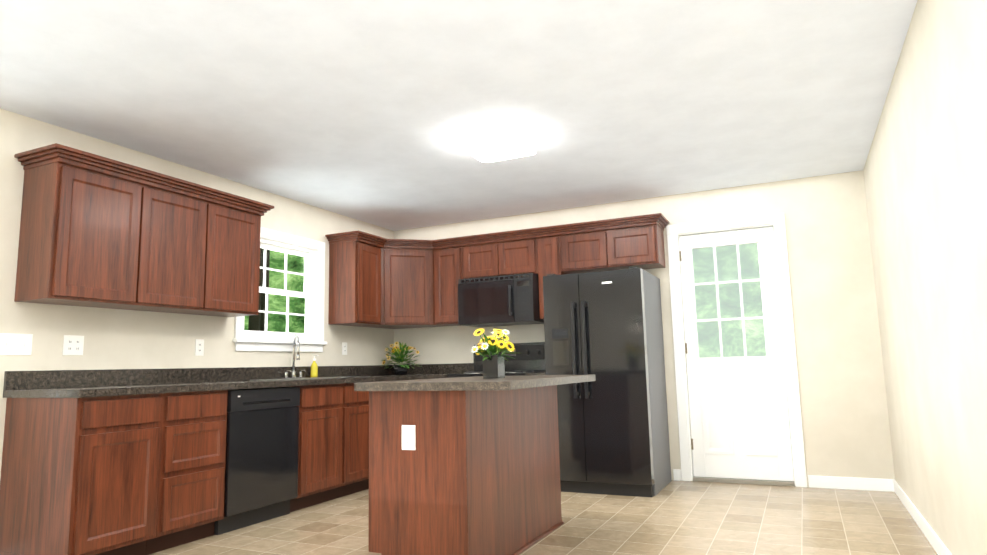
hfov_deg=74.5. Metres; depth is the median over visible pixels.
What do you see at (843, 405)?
wall
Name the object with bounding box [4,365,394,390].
backsplash
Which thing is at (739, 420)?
door
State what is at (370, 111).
ceiling
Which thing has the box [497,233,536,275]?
upper cabinet
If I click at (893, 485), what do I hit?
baseboard
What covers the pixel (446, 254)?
upper cabinet
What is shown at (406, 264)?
upper cabinet
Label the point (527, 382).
island countertop
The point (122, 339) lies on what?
wall
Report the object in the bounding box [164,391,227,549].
base cabinet
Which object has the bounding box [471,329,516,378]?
flower vase
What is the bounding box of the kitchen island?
[358,386,563,554]
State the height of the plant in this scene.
0.335 m
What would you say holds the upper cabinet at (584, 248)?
attached to the wall at (843, 405)
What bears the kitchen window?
in the wall at (122, 339)
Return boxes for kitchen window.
[233,227,326,351]
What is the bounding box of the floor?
[149,480,937,554]
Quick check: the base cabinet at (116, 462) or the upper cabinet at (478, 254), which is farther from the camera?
the upper cabinet at (478, 254)
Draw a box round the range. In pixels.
[447,342,545,377]
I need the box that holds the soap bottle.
[310,355,318,376]
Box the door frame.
[666,213,806,486]
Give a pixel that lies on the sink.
(312, 378)
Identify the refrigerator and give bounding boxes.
[543,266,670,496]
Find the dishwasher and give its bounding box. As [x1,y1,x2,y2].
[214,387,299,534]
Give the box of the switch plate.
[0,333,32,354]
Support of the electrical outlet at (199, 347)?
attached to the wall at (122, 339)
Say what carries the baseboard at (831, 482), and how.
attached to the wall at (843, 405)
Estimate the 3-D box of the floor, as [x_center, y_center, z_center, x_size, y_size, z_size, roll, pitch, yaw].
[-0.520,1.385,2.559,4.640,0.060,7.220,-5,-9,25]
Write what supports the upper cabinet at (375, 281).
attached to the wall at (122, 339)
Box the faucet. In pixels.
[281,334,305,378]
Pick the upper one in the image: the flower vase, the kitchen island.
the flower vase
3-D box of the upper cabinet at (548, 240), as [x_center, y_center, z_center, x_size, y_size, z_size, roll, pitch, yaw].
[0.561,-0.008,5.930,0.219,0.780,0.317,-5,-9,25]
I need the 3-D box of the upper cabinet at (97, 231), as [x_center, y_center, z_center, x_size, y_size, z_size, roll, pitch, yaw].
[-2.369,-0.239,3.737,0.316,0.780,0.495,-5,-9,25]
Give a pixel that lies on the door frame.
(776, 221)
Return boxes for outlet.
[63,335,83,354]
[195,339,203,355]
[342,342,346,354]
[402,425,415,449]
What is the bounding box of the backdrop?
[248,243,793,472]
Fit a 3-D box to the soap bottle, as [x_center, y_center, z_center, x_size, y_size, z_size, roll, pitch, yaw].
[-1.526,0.760,5.537,0.070,0.193,0.059,-5,-9,25]
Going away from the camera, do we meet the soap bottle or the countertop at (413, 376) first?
the soap bottle
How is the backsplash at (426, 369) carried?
attached to the wall at (843, 405)
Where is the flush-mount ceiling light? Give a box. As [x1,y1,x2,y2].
[458,125,535,161]
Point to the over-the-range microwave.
(505, 300)
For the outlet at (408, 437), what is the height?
0.116 m
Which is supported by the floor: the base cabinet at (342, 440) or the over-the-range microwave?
the base cabinet at (342, 440)
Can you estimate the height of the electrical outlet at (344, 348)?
0.115 m
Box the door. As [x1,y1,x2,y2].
[679,227,793,480]
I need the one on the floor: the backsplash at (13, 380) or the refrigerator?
the refrigerator
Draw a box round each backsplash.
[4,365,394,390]
[407,363,473,374]
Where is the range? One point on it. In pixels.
(529, 357)
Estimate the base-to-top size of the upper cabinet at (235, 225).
0.780 m
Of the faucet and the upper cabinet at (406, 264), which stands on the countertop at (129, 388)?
the faucet
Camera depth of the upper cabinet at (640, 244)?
5.50 m
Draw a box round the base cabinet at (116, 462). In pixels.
[0,395,167,554]
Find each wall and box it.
[0,108,393,477]
[394,170,894,486]
[863,0,986,554]
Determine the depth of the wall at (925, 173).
2.75 m
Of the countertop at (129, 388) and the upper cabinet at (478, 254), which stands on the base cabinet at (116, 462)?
the countertop at (129, 388)
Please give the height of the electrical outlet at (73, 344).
0.115 m
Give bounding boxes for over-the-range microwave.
[458,273,543,326]
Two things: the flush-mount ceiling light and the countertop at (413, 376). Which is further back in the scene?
the countertop at (413, 376)
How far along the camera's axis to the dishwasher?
4.23 m
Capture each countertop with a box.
[3,375,411,398]
[354,374,595,389]
[412,375,447,378]
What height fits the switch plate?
0.115 m
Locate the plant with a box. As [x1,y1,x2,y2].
[381,342,421,374]
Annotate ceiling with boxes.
[0,0,916,230]
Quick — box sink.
[250,376,369,380]
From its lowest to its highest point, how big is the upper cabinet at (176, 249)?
0.780 m
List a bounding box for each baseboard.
[808,475,892,491]
[892,479,951,554]
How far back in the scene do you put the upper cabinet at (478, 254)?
6.11 m
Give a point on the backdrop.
(258, 324)
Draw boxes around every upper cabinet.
[14,151,145,308]
[122,175,209,314]
[202,195,265,316]
[327,233,380,327]
[373,239,440,328]
[433,241,460,326]
[461,237,500,278]
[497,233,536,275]
[537,229,568,319]
[561,221,612,273]
[609,217,665,269]

